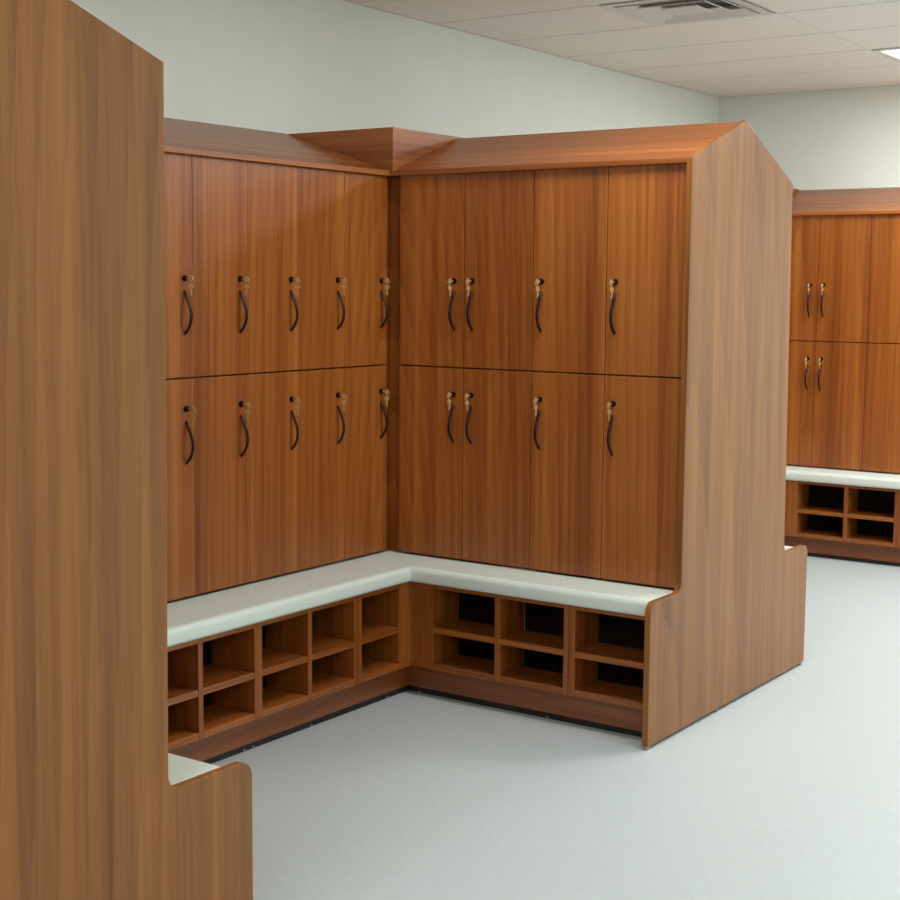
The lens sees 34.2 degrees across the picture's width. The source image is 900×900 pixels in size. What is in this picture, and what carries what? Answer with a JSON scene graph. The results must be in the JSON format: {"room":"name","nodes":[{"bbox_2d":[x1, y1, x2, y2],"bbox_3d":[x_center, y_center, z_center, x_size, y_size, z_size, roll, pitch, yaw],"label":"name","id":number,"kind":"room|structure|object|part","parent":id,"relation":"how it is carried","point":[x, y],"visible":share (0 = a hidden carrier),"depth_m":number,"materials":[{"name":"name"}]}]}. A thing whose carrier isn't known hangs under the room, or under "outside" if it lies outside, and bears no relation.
{"room":"changing room","nodes":[
{"label":"changing room","id":0,"kind":"room"},
{"bbox_2d":[71,0,718,639],"bbox_3d":[-1.742,-0.332,3.898,0.100,2.589,11.535,5,8,34],"label":"wall","id":1,"kind":"structure","parent":0,"point":[280,66],"depth_m":5.69,"materials":[{"name":"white paint"}]},
{"bbox_2d":[164,117,389,175],"bbox_3d":[-0.966,-0.971,4.429,0.484,0.170,1.960,5,8,34],"label":"sloping top","id":2,"kind":"object","parent":1,"relation":"attached to","point":[187,137],"visible":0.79,"depth_m":4.79,"materials":[{"name":"brown wood"}]},
{"bbox_2d":[288,127,461,176],"bbox_3d":[-0.151,-1.094,5.586,0.495,0.167,0.880,5,8,34],"label":"corner top","id":3,"kind":"object","parent":1,"relation":"attached to","point":[388,148],"visible":0.44,"depth_m":5.17,"materials":[{"name":"brown wood"}]},
{"bbox_2d":[342,0,720,97],"bbox_3d":[-1.685,-1.514,3.731,0.018,0.002,11.335,5,8,34],"label":"trim","id":4,"kind":"structure","parent":1,"relation":"attached to","point":[342,0],"depth_m":6.55,"materials":[{"name":"metal"}]},
{"bbox_2d":[212,556,899,899],"bbox_3d":[1.130,1.252,2.066,7.117,0.100,11.535,5,8,34],"label":"floor","id":5,"kind":"structure","parent":0,"point":[789,790],"depth_m":4.09,"materials":[{"name":"grey plastic"}]},
{"bbox_2d":[0,0,252,899],"bbox_3d":[-0.769,0.169,2.379,0.020,1.952,1.284,5,8,34],"label":"end panel","id":6,"kind":"object","parent":5,"relation":"on","point":[90,809],"visible":1,"depth_m":2.54,"materials":[{"name":"brown wood"}]},
{"bbox_2d":[167,623,258,750],"bbox_3d":[-0.792,0.733,4.274,0.184,0.402,0.485,5,8,34],"label":"cubby unit","id":7,"kind":"object","parent":5,"relation":"on","point":[213,679],"visible":0.37,"depth_m":4.34,"materials":[{"name":"brown wood"}]},
{"bbox_2d":[168,683,197,705],"bbox_3d":[-0.858,0.703,4.172,0.176,0.020,0.214,5,8,34],"label":"shelf","id":8,"kind":"object","parent":7,"relation":"attached to","point":[177,692],"depth_m":4.20,"materials":[{"name":"brown wood"}]},
{"bbox_2d":[203,664,253,694],"bbox_3d":[-0.724,0.683,4.364,0.176,0.020,0.218,5,8,34],"label":"shelf","id":9,"kind":"object","parent":7,"relation":"attached to","point":[216,677],"depth_m":4.38,"materials":[{"name":"brown wood"}]},
{"bbox_2d":[168,666,408,763],"bbox_3d":[-0.678,0.873,4.377,0.016,0.104,1.878,5,8,34],"label":"toe kick","id":10,"kind":"object","parent":5,"relation":"on","point":[217,747],"visible":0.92,"depth_m":4.63,"materials":[{"name":"brown wood"}]},
{"bbox_2d":[258,596,357,718],"bbox_3d":[-0.516,0.691,4.671,0.184,0.402,0.484,5,8,34],"label":"cubby unit","id":11,"kind":"object","parent":5,"relation":"on","point":[310,654],"visible":0.6,"depth_m":4.67,"materials":[{"name":"brown wood"}]},
{"bbox_2d":[262,648,307,675],"bbox_3d":[-0.581,0.661,4.568,0.176,0.020,0.214,5,8,34],"label":"shelf","id":12,"kind":"object","parent":11,"relation":"attached to","point":[273,659],"depth_m":4.58,"materials":[{"name":"brown wood"}]},
{"bbox_2d":[312,634,353,659],"bbox_3d":[-0.448,0.640,4.759,0.176,0.020,0.215,5,8,34],"label":"shelf","id":13,"kind":"object","parent":11,"relation":"attached to","point":[323,645],"depth_m":4.78,"materials":[{"name":"brown wood"}]},
{"bbox_2d":[358,581,410,683],"bbox_3d":[-0.294,0.656,4.988,0.184,0.402,0.291,5,8,34],"label":"cubby unit","id":14,"kind":"object","parent":5,"relation":"on","point":[384,615],"visible":0.5,"depth_m":5.01,"materials":[{"name":"brown wood"}]},
{"bbox_2d":[362,621,397,643],"bbox_3d":[-0.306,0.618,4.962,0.176,0.020,0.204,5,8,34],"label":"shelf","id":15,"kind":"object","parent":14,"relation":"attached to","point":[371,630],"depth_m":4.98,"materials":[{"name":"brown wood"}]},
{"bbox_2d":[167,551,673,646],"bbox_3d":[-0.329,0.522,4.142,1.162,0.053,2.034,5,8,34],"label":"bench","id":16,"kind":"object","parent":5,"relation":"on","point":[193,618],"visible":0.76,"depth_m":4.69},
{"bbox_2d":[164,152,196,601],"bbox_3d":[-0.984,-0.214,4.413,0.416,1.336,0.239,5,8,34],"label":"locker","id":17,"kind":"object","parent":16,"relation":"on","point":[179,329],"visible":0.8,"depth_m":4.36,"materials":[{"name":"brown wood"}]},
{"bbox_3d":[-0.844,-0.539,4.280,0.018,0.660,0.239,5,8,34],"label":"door","id":18,"kind":"part","parent":17,"relation":"part of","materials":[{"name":"brown wood"}]},
{"bbox_3d":[-0.849,0.123,4.355,0.018,0.663,0.239,5,8,34],"label":"door","id":19,"kind":"part","parent":17,"relation":"part of","materials":[{"name":"brown wood"}]},
{"bbox_3d":[-0.778,-0.408,4.350,0.034,0.132,0.011,5,8,34],"label":"handle","id":20,"kind":"part","parent":17,"relation":"part of","materials":[{"name":"brown metal"}]},
{"bbox_2d":[186,275,193,295],"bbox_3d":[-0.770,-0.487,4.334,0.029,0.060,0.007,4,8,32],"label":"key","id":21,"kind":"object","parent":17,"relation":"attached to","point":[190,277],"visible":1,"depth_m":4.33,"materials":[{"name":"gold metal"}]},
{"bbox_3d":[-0.781,-0.022,4.394,0.034,0.132,0.011,5,8,34],"label":"handle","id":22,"kind":"part","parent":17,"relation":"part of","materials":[{"name":"brown metal"}]},
{"bbox_2d":[188,406,195,426],"bbox_3d":[-0.773,-0.100,4.378,0.029,0.060,0.007,4,8,32],"label":"key","id":23,"kind":"object","parent":17,"relation":"attached to","point":[192,409],"visible":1,"depth_m":4.37,"materials":[{"name":"gold metal"}]},
{"bbox_2d":[189,155,249,595],"bbox_3d":[-0.847,-0.235,4.609,0.416,1.336,0.239,5,8,34],"label":"locker","id":24,"kind":"object","parent":16,"relation":"on","point":[219,185],"visible":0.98,"depth_m":4.50,"materials":[{"name":"brown wood"}]},
{"bbox_3d":[-0.707,-0.560,4.476,0.018,0.660,0.239,5,8,34],"label":"door","id":25,"kind":"part","parent":24,"relation":"part of","materials":[{"name":"brown wood"}]},
{"bbox_3d":[-0.712,0.102,4.551,0.018,0.663,0.239,5,8,34],"label":"door","id":26,"kind":"part","parent":24,"relation":"part of","materials":[{"name":"brown wood"}]},
{"bbox_3d":[-0.641,-0.429,4.546,0.034,0.132,0.011,5,8,34],"label":"handle","id":27,"kind":"part","parent":24,"relation":"part of","materials":[{"name":"brown metal"}]},
{"bbox_3d":[-0.644,-0.043,4.590,0.034,0.132,0.011,5,8,34],"label":"handle","id":28,"kind":"part","parent":24,"relation":"part of","materials":[{"name":"brown metal"}]},
{"bbox_2d":[242,276,248,295],"bbox_3d":[-0.634,-0.508,4.530,0.029,0.060,0.007,4,8,32],"label":"key","id":29,"kind":"object","parent":24,"relation":"attached to","point":[246,286],"visible":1,"depth_m":4.53,"materials":[{"name":"gold metal"}]},
{"bbox_2d":[243,402,249,420],"bbox_3d":[-0.637,-0.121,4.574,0.029,0.060,0.007,4,8,32],"label":"key","id":30,"kind":"object","parent":24,"relation":"attached to","point":[247,411],"visible":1,"depth_m":4.57,"materials":[{"name":"gold metal"}]},
{"bbox_2d":[244,161,298,583],"bbox_3d":[-0.711,-0.257,4.806,0.416,1.336,0.239,5,8,34],"label":"locker","id":31,"kind":"object","parent":16,"relation":"on","point":[272,189],"visible":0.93,"depth_m":4.70,"materials":[{"name":"brown wood"}]},
{"bbox_3d":[-0.575,0.081,4.747,0.018,0.663,0.239,5,8,34],"label":"door","id":32,"kind":"part","parent":31,"relation":"part of","materials":[{"name":"brown wood"}]},
{"bbox_3d":[-0.570,-0.581,4.673,0.018,0.660,0.239,5,8,34],"label":"door","id":33,"kind":"part","parent":31,"relation":"part of","materials":[{"name":"brown wood"}]},
{"bbox_3d":[-0.505,-0.450,4.743,0.034,0.132,0.011,5,8,34],"label":"handle","id":34,"kind":"part","parent":31,"relation":"part of","materials":[{"name":"brown metal"}]},
{"bbox_3d":[-0.508,-0.064,4.786,0.034,0.132,0.011,5,8,34],"label":"handle","id":35,"kind":"part","parent":31,"relation":"part of","materials":[{"name":"brown metal"}]},
{"bbox_2d":[293,277,299,295],"bbox_3d":[-0.497,-0.529,4.726,0.029,0.060,0.007,4,8,32],"label":"key","id":36,"kind":"object","parent":31,"relation":"attached to","point":[296,279],"visible":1,"depth_m":4.72,"materials":[{"name":"gold metal"}]},
{"bbox_2d":[293,397,300,415],"bbox_3d":[-0.500,-0.142,4.770,0.029,0.060,0.007,4,8,32],"label":"key","id":37,"kind":"object","parent":31,"relation":"attached to","point":[297,399],"visible":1,"depth_m":4.77,"materials":[{"name":"gold metal"}]},
{"bbox_2d":[294,167,344,571],"bbox_3d":[-0.574,-0.278,5.002,0.416,1.336,0.239,5,8,34],"label":"locker","id":38,"kind":"object","parent":16,"relation":"on","point":[321,308],"visible":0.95,"depth_m":4.90,"materials":[{"name":"brown wood"}]},
{"bbox_3d":[-0.439,0.060,4.944,0.018,0.663,0.239,5,8,34],"label":"door","id":39,"kind":"part","parent":38,"relation":"part of","materials":[{"name":"brown wood"}]},
{"bbox_3d":[-0.433,-0.602,4.869,0.018,0.660,0.239,5,8,34],"label":"door","id":40,"kind":"part","parent":38,"relation":"part of","materials":[{"name":"brown wood"}]},
{"bbox_3d":[-0.371,-0.085,4.982,0.034,0.132,0.011,5,8,34],"label":"handle","id":41,"kind":"part","parent":38,"relation":"part of","materials":[{"name":"brown metal"}]},
{"bbox_3d":[-0.368,-0.471,4.939,0.034,0.132,0.011,5,8,34],"label":"handle","id":42,"kind":"part","parent":38,"relation":"part of","materials":[{"name":"brown metal"}]},
{"bbox_2d":[340,277,346,295],"bbox_3d":[-0.360,-0.550,4.923,0.029,0.060,0.007,4,8,32],"label":"key","id":43,"kind":"object","parent":38,"relation":"attached to","point":[343,279],"visible":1,"depth_m":4.92,"materials":[{"name":"gold metal"}]},
{"bbox_2d":[340,393,346,410],"bbox_3d":[-0.363,-0.164,4.966,0.029,0.060,0.007,4,8,32],"label":"key","id":44,"kind":"object","parent":38,"relation":"attached to","point":[343,395],"visible":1,"depth_m":4.96,"materials":[{"name":"gold metal"}]},
{"bbox_2d":[340,171,387,560],"bbox_3d":[-0.437,-0.299,5.198,0.416,1.336,0.239,5,8,34],"label":"locker","id":45,"kind":"object","parent":16,"relation":"on","point":[365,195],"visible":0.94,"depth_m":5.09,"materials":[{"name":"brown wood"}]},
{"bbox_3d":[-0.302,0.039,5.140,0.018,0.663,0.239,5,8,34],"label":"door","id":46,"kind":"part","parent":45,"relation":"part of","materials":[{"name":"brown wood"}]},
{"bbox_3d":[-0.296,-0.623,5.065,0.018,0.660,0.239,5,8,34],"label":"door","id":47,"kind":"part","parent":45,"relation":"part of","materials":[{"name":"brown wood"}]},
{"bbox_3d":[-0.234,-0.106,5.178,0.034,0.132,0.011,5,8,34],"label":"handle","id":48,"kind":"part","parent":45,"relation":"part of","materials":[{"name":"brown metal"}]},
{"bbox_3d":[-0.231,-0.493,5.135,0.034,0.132,0.011,5,8,34],"label":"handle","id":49,"kind":"part","parent":45,"relation":"part of","materials":[{"name":"brown metal"}]},
{"bbox_2d":[383,389,389,405],"bbox_3d":[-0.226,-0.185,5.162,0.029,0.060,0.007,4,8,32],"label":"key","id":50,"kind":"object","parent":45,"relation":"attached to","point":[386,391],"visible":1,"depth_m":5.16,"materials":[{"name":"gold metal"}]},
{"bbox_2d":[383,278,389,294],"bbox_3d":[-0.223,-0.571,5.119,0.029,0.060,0.007,4,8,32],"label":"key","id":51,"kind":"object","parent":45,"relation":"attached to","point":[386,280],"visible":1,"depth_m":5.11,"materials":[{"name":"gold metal"}]},
{"bbox_2d":[382,177,402,551],"bbox_3d":[-0.206,-0.297,5.212,0.082,1.333,0.046,5,8,34],"label":"cabinet filler","id":52,"kind":"object","parent":16,"relation":"on","point":[393,364],"visible":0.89,"depth_m":5.22,"materials":[{"name":"brown wood"}]},
{"bbox_2d":[399,173,466,560],"bbox_3d":[0.034,-0.300,5.245,0.274,1.336,0.416,5,8,34],"label":"locker","id":53,"kind":"object","parent":16,"relation":"on","point":[432,206],"visible":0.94,"depth_m":5.10,"materials":[{"name":"brown wood"}]},
{"bbox_3d":[-0.065,0.040,5.144,0.272,0.663,0.018,5,8,34],"label":"door","id":54,"kind":"part","parent":53,"relation":"part of","materials":[{"name":"brown wood"}]},
{"bbox_3d":[-0.059,-0.622,5.069,0.272,0.660,0.018,5,8,34],"label":"door","id":55,"kind":"part","parent":53,"relation":"part of","materials":[{"name":"brown wood"}]},
{"bbox_2d":[447,392,451,409],"bbox_3d":[0.000,-0.169,5.037,0.007,0.060,0.029,5,8,37],"label":"key","id":56,"kind":"object","parent":53,"relation":"attached to","point":[449,394],"visible":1,"depth_m":5.03,"materials":[{"name":"gold metal"}]},
{"bbox_2d":[448,278,452,295],"bbox_3d":[0.003,-0.555,4.993,0.007,0.060,0.029,5,8,37],"label":"key","id":57,"kind":"object","parent":53,"relation":"attached to","point":[449,280],"visible":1,"depth_m":4.99,"materials":[{"name":"gold metal"}]},
{"bbox_3d":[0.003,-0.090,5.055,0.011,0.132,0.034,5,8,34],"label":"handle","id":58,"kind":"part","parent":53,"relation":"part of","materials":[{"name":"brown metal"}]},
{"bbox_3d":[0.006,-0.477,5.011,0.011,0.132,0.034,5,8,34],"label":"handle","id":59,"kind":"part","parent":53,"relation":"part of","materials":[{"name":"brown metal"}]},
{"bbox_2d":[425,555,535,570],"bbox_3d":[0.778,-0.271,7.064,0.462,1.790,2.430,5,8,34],"label":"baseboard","id":60,"kind":"structure","parent":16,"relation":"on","point":[425,555],"depth_m":6.16,"materials":[{"name":"brown wood"}]},
{"bbox_2d":[462,170,534,569],"bbox_3d":[0.259,-0.281,5.090,0.274,1.336,0.416,5,8,34],"label":"locker","id":61,"kind":"object","parent":16,"relation":"on","point":[499,206],"visible":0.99,"depth_m":4.94,"materials":[{"name":"brown wood"}]},
{"bbox_2d":[465,393,469,410],"bbox_3d":[0.060,-0.163,4.995,0.007,0.060,0.029,5,8,37],"label":"key","id":62,"kind":"object","parent":61,"relation":"attached to","point":[466,395],"visible":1,"depth_m":4.99,"materials":[{"name":"gold metal"}]},
{"bbox_2d":[466,279,470,295],"bbox_3d":[0.063,-0.550,4.951,0.007,0.060,0.029,5,8,37],"label":"key","id":63,"kind":"object","parent":61,"relation":"attached to","point":[467,280],"visible":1,"depth_m":4.95,"materials":[{"name":"gold metal"}]},
{"bbox_3d":[0.064,-0.085,5.013,0.011,0.132,0.034,5,8,34],"label":"handle","id":64,"kind":"part","parent":61,"relation":"part of","materials":[{"name":"brown metal"}]},
{"bbox_3d":[0.067,-0.471,4.969,0.011,0.132,0.034,5,8,34],"label":"handle","id":65,"kind":"part","parent":61,"relation":"part of","materials":[{"name":"brown metal"}]},
{"bbox_3d":[0.161,0.060,4.989,0.272,0.663,0.018,5,8,34],"label":"door","id":66,"kind":"part","parent":61,"relation":"part of","materials":[{"name":"brown wood"}]},
{"bbox_3d":[0.166,-0.602,4.914,0.272,0.660,0.018,5,8,34],"label":"door","id":67,"kind":"part","parent":61,"relation":"part of","materials":[{"name":"brown wood"}]},
{"bbox_2d":[529,167,608,578],"bbox_3d":[0.485,-0.262,4.934,0.274,1.336,0.416,5,8,34],"label":"locker","id":68,"kind":"object","parent":16,"relation":"on","point":[571,204],"visible":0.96,"depth_m":4.79,"materials":[{"name":"brown wood"}]},
{"bbox_2d":[533,397,538,415],"bbox_3d":[0.286,-0.144,4.840,0.007,0.060,0.029,5,8,37],"label":"key","id":69,"kind":"object","parent":68,"relation":"attached to","point":[535,398],"visible":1,"depth_m":4.83,"materials":[{"name":"gold metal"}]},
{"bbox_2d":[535,279,539,296],"bbox_3d":[0.289,-0.531,4.796,0.007,0.060,0.029,5,8,37],"label":"key","id":70,"kind":"object","parent":68,"relation":"attached to","point":[537,280],"visible":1,"depth_m":4.79,"materials":[{"name":"gold metal"}]},
{"bbox_3d":[0.290,-0.066,4.858,0.011,0.132,0.034,5,8,34],"label":"handle","id":71,"kind":"part","parent":68,"relation":"part of","materials":[{"name":"brown metal"}]},
{"bbox_3d":[0.293,-0.452,4.814,0.011,0.132,0.034,5,8,34],"label":"handle","id":72,"kind":"part","parent":68,"relation":"part of","materials":[{"name":"brown metal"}]},
{"bbox_3d":[0.387,0.079,4.834,0.272,0.663,0.018,5,8,34],"label":"door","id":73,"kind":"part","parent":68,"relation":"part of","materials":[{"name":"brown wood"}]},
{"bbox_3d":[0.392,-0.583,4.759,0.272,0.660,0.018,5,8,34],"label":"door","id":74,"kind":"part","parent":68,"relation":"part of","materials":[{"name":"brown wood"}]},
{"bbox_2d":[536,570,673,589],"bbox_3d":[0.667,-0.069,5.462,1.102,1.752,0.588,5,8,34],"label":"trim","id":75,"kind":"structure","parent":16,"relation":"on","point":[536,570],"depth_m":5.50,"materials":[{"name":"brown wood"}]},
{"bbox_2d":[393,122,737,175],"bbox_3d":[0.509,-1.017,5.128,1.119,0.195,0.866,5,8,34],"label":"sloped locker top","id":76,"kind":"object","parent":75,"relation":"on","point":[674,144],"visible":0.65,"depth_m":4.88,"materials":[{"name":"brown wood"}]},
{"bbox_2d":[601,163,686,588],"bbox_3d":[0.710,-0.242,4.779,0.274,1.336,0.416,5,8,34],"label":"locker","id":77,"kind":"object","parent":16,"relation":"on","point":[647,203],"visible":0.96,"depth_m":4.63,"materials":[{"name":"brown wood"}]},
{"bbox_2d":[607,402,611,420],"bbox_3d":[0.511,-0.125,4.684,0.007,0.060,0.029,5,8,37],"label":"key","id":78,"kind":"object","parent":77,"relation":"attached to","point":[609,403],"visible":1,"depth_m":4.68,"materials":[{"name":"gold metal"}]},
{"bbox_3d":[0.515,-0.046,4.702,0.011,0.132,0.034,5,8,34],"label":"handle","id":79,"kind":"part","parent":77,"relation":"part of","materials":[{"name":"brown metal"}]},
{"bbox_2d":[609,279,613,297],"bbox_3d":[0.514,-0.511,4.640,0.007,0.060,0.029,5,8,37],"label":"key","id":80,"kind":"object","parent":77,"relation":"attached to","point":[611,280],"visible":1,"depth_m":4.63,"materials":[{"name":"gold metal"}]},
{"bbox_3d":[0.518,-0.433,4.659,0.011,0.132,0.034,5,8,34],"label":"handle","id":81,"kind":"part","parent":77,"relation":"part of","materials":[{"name":"brown metal"}]},
{"bbox_3d":[0.612,0.098,4.679,0.272,0.663,0.018,5,8,34],"label":"door","id":82,"kind":"part","parent":77,"relation":"part of","materials":[{"name":"brown wood"}]},
{"bbox_3d":[0.617,-0.564,4.604,0.272,0.660,0.018,5,8,34],"label":"door","id":83,"kind":"part","parent":77,"relation":"part of","materials":[{"name":"brown wood"}]},
{"bbox_2d":[411,581,568,694],"bbox_3d":[0.169,0.665,4.945,0.626,0.402,0.164,5,8,34],"label":"cubby unit","id":84,"kind":"object","parent":5,"relation":"on","point":[516,641],"visible":0.78,"depth_m":4.95,"materials":[{"name":"brown wood"}]},
{"bbox_2d":[433,619,494,642],"bbox_3d":[0.090,0.618,4.993,0.251,0.020,0.156,5,8,34],"label":"shelf","id":85,"kind":"object","parent":84,"relation":"attached to","point":[483,630],"depth_m":4.99,"materials":[{"name":"brown wood"}]},
{"bbox_2d":[500,630,563,654],"bbox_3d":[0.309,0.637,4.841,0.244,0.020,0.156,5,8,34],"label":"shelf","id":86,"kind":"object","parent":84,"relation":"attached to","point":[547,641],"depth_m":4.84,"materials":[{"name":"brown wood"}]},
{"bbox_2d":[409,661,642,736],"bbox_3d":[0.257,0.826,4.859,0.968,0.104,0.016,5,8,34],"label":"toe kick","id":87,"kind":"object","parent":5,"relation":"on","point":[548,705],"visible":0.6,"depth_m":4.85,"materials":[{"name":"brown wood"}]},
{"bbox_2d":[568,605,644,709],"bbox_3d":[0.551,0.698,4.682,0.302,0.402,0.164,5,8,34],"label":"cubby unit","id":88,"kind":"object","parent":5,"relation":"on","point":[606,658],"visible":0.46,"depth_m":4.72,"materials":[{"name":"brown wood"}]},
{"bbox_2d":[575,642,643,668],"bbox_3d":[0.555,0.658,4.673,0.269,0.020,0.156,5,8,34],"label":"shelf","id":89,"kind":"object","parent":88,"relation":"attached to","point":[628,654],"depth_m":4.68,"materials":[{"name":"brown wood"}]},
{"bbox_2d":[642,120,806,750],"bbox_3d":[0.970,-0.105,4.904,0.020,1.955,1.284,5,8,34],"label":"end panel","id":90,"kind":"object","parent":5,"relation":"on","point":[732,621],"visible":1,"depth_m":4.82,"materials":[{"name":"brown wood"}]},
{"bbox_2d":[785,480,898,546],"bbox_3d":[2.061,0.370,7.675,0.626,0.402,0.164,5,8,34],"label":"cubby unit","id":91,"kind":"object","parent":5,"relation":"on","point":[833,512],"visible":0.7,"depth_m":7.68,"materials":[{"name":"brown wood"}]},
{"bbox_2d":[797,506,843,516],"bbox_3d":[1.981,0.324,7.722,0.251,0.020,0.156,5,8,34],"label":"shelf","id":92,"kind":"object","parent":91,"relation":"attached to","point":[826,511],"depth_m":7.72,"materials":[{"name":"brown wood"}]},
{"bbox_2d":[847,510,893,521],"bbox_3d":[2.201,0.342,7.571,0.244,0.020,0.156,5,8,34],"label":"shelf","id":93,"kind":"object","parent":91,"relation":"attached to","point":[852,515],"depth_m":7.57,"materials":[{"name":"brown wood"}]},
{"bbox_2d":[784,536,899,566],"bbox_3d":[2.149,0.531,7.589,0.968,0.104,0.016,5,8,34],"label":"toe kick","id":94,"kind":"object","parent":5,"relation":"on","point":[884,555],"visible":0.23,"depth_m":7.63,"materials":[{"name":"brown wood"}]},
{"bbox_2d":[786,465,899,489],"bbox_3d":[1.479,0.240,6.751,1.162,0.053,2.328,5,8,34],"label":"bench","id":95,"kind":"object","parent":5,"relation":"on","point":[796,473],"visible":0.16,"depth_m":7.58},
{"bbox_2d":[786,215,820,466],"bbox_3d":[1.926,-0.595,7.974,0.274,1.336,0.416,5,8,34],"label":"locker","id":96,"kind":"object","parent":95,"relation":"on","point":[805,238],"visible":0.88,"depth_m":7.79,"materials":[{"name":"brown wood"}]},
{"bbox_3d":[1.827,-0.254,7.874,0.272,0.663,0.018,5,8,34],"label":"door","id":97,"kind":"part","parent":96,"relation":"part of","materials":[{"name":"brown wood"}]},
{"bbox_3d":[1.833,-0.916,7.799,0.272,0.660,0.018,5,8,34],"label":"door","id":98,"kind":"part","parent":96,"relation":"part of","materials":[{"name":"brown wood"}]},
{"bbox_3d":[1.895,-0.385,7.784,0.011,0.132,0.034,5,8,34],"label":"handle","id":99,"kind":"part","parent":96,"relation":"part of","materials":[{"name":"brown metal"}]},
{"bbox_3d":[1.898,-0.771,7.740,0.011,0.132,0.034,5,8,34],"label":"handle","id":100,"kind":"part","parent":96,"relation":"part of","materials":[{"name":"brown metal"}]},
{"bbox_2d":[812,214,871,470],"bbox_3d":[2.151,-0.575,7.819,0.274,1.336,0.416,5,8,34],"label":"locker","id":101,"kind":"object","parent":95,"relation":"on","point":[845,240],"visible":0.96,"depth_m":7.67,"materials":[{"name":"brown wood"}]},
{"bbox_3d":[1.956,-0.379,7.742,0.011,0.132,0.034,5,8,34],"label":"handle","id":102,"kind":"part","parent":101,"relation":"part of","materials":[{"name":"brown metal"}]},
{"bbox_3d":[1.959,-0.766,7.699,0.011,0.132,0.034,5,8,34],"label":"handle","id":103,"kind":"part","parent":101,"relation":"part of","materials":[{"name":"brown metal"}]},
{"bbox_3d":[2.053,-0.235,7.719,0.272,0.663,0.018,5,8,34],"label":"door","id":104,"kind":"part","parent":101,"relation":"part of","materials":[{"name":"brown wood"}]},
{"bbox_3d":[2.058,-0.897,7.644,0.272,0.660,0.018,5,8,34],"label":"door","id":105,"kind":"part","parent":101,"relation":"part of","materials":[{"name":"brown wood"}]},
{"bbox_2d":[862,214,899,473],"bbox_3d":[2.377,-0.556,7.664,0.274,1.336,0.416,5,8,34],"label":"locker","id":106,"kind":"object","parent":95,"relation":"on","point":[881,432],"visible":1,"depth_m":7.55,"materials":[{"name":"brown wood"}]},
{"bbox_3d":[2.278,-0.215,7.564,0.272,0.663,0.018,5,8,34],"label":"door","id":107,"kind":"part","parent":106,"relation":"part of","materials":[{"name":"brown wood"}]},
{"bbox_3d":[2.284,-0.877,7.489,0.272,0.660,0.018,5,8,34],"label":"door","id":108,"kind":"part","parent":106,"relation":"part of","materials":[{"name":"brown wood"}]},
{"bbox_2d":[897,490,899,547],"bbox_3d":[2.442,0.403,7.412,0.302,0.402,0.164,5,8,34],"label":"cubby unit","id":109,"kind":"object","parent":5,"relation":"on","point":[898,528],"visible":1,"depth_m":7.42,"materials":[{"name":"brown wood"}]},
{"bbox_3d":[-1.072,0.202,2.953,1.120,1.752,0.560,5,8,34],"label":"bank","id":110,"kind":"object","parent":5,"relation":"on","visible":0},
{"bbox_2d":[168,753,219,784],"bbox_3d":[-0.959,0.627,3.170,1.120,0.053,0.194,5,8,34],"label":"bench","id":111,"kind":"object","parent":110,"relation":"attached to","point":[180,768],"visible":0.1,"depth_m":2.91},
{"bbox_2d":[349,0,899,96],"bbox_3d":[1.150,-1.287,1.778,6.915,0.031,11.333,5,8,34],"label":"ceiling","id":112,"kind":"structure","parent":0,"point":[804,45],"depth_m":6.37,"materials":[{"name":"tile"}]},
{"bbox_2d":[599,0,772,25],"bbox_3d":[0.925,-1.740,5.702,0.504,0.056,0.504,5,8,34],"label":"ceiling vent","id":113,"kind":"object","parent":112,"relation":"in","point":[656,12],"visible":0.99,"depth_m":5.76,"materials":[{"name":"white metal"}]},
{"bbox_3d":[0.924,-1.714,5.705,0.150,0.005,0.150,5,8,34],"label":"plate","id":114,"kind":"part","parent":113,"relation":"part of","materials":[{"name":"white metal"}]},
{"bbox_2d":[872,47,899,61],"bbox_3d":[2.513,-1.811,6.533,1.106,0.036,0.506,5,8,34],"label":"recessed light","id":115,"kind":"object","parent":112,"relation":"in","point":[893,53],"visible":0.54,"depth_m":6.71,"materials":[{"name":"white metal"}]},
{"bbox_2d":[886,50,899,56],"bbox_3d":[2.513,-1.811,6.533,1.046,0.016,0.446,5,8,34],"label":"diffuser","id":116,"kind":"object","parent":115,"relation":"attached to","point":[889,53],"depth_m":6.75,"materials":[{"name":"white plastic"}]},
{"bbox_2d":[618,2,759,8],"bbox_3d":[1.151,-1.450,1.759,7.117,0.040,11.535,5,8,34],"label":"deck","id":117,"kind":"object","parent":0,"point":[726,7],"depth_m":6.48,"materials":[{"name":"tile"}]},
{"bbox_2d":[718,85,899,524],"bbox_3d":[4.399,-0.588,6.585,6.917,2.589,0.100,5,8,34],"label":"wall","id":118,"kind":"structure","parent":0,"point":[841,138],"depth_m":8.02,"materials":[{"name":"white paint"}]},
{"bbox_2d":[721,84,899,97],"bbox_3d":[4.382,-1.768,6.398,6.899,0.002,0.018,5,8,34],"label":"trim","id":119,"kind":"structure","parent":118,"relation":"attached to","point":[899,84],"depth_m":8.06,"materials":[{"name":"metal"}]},
{"bbox_2d":[792,187,899,215],"bbox_3d":[2.277,-1.308,7.669,1.109,0.161,0.418,5,8,34],"label":"sloping top","id":120,"kind":"object","parent":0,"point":[859,201],"visible":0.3,"depth_m":7.75,"materials":[{"name":"brown wood"}]}
]}

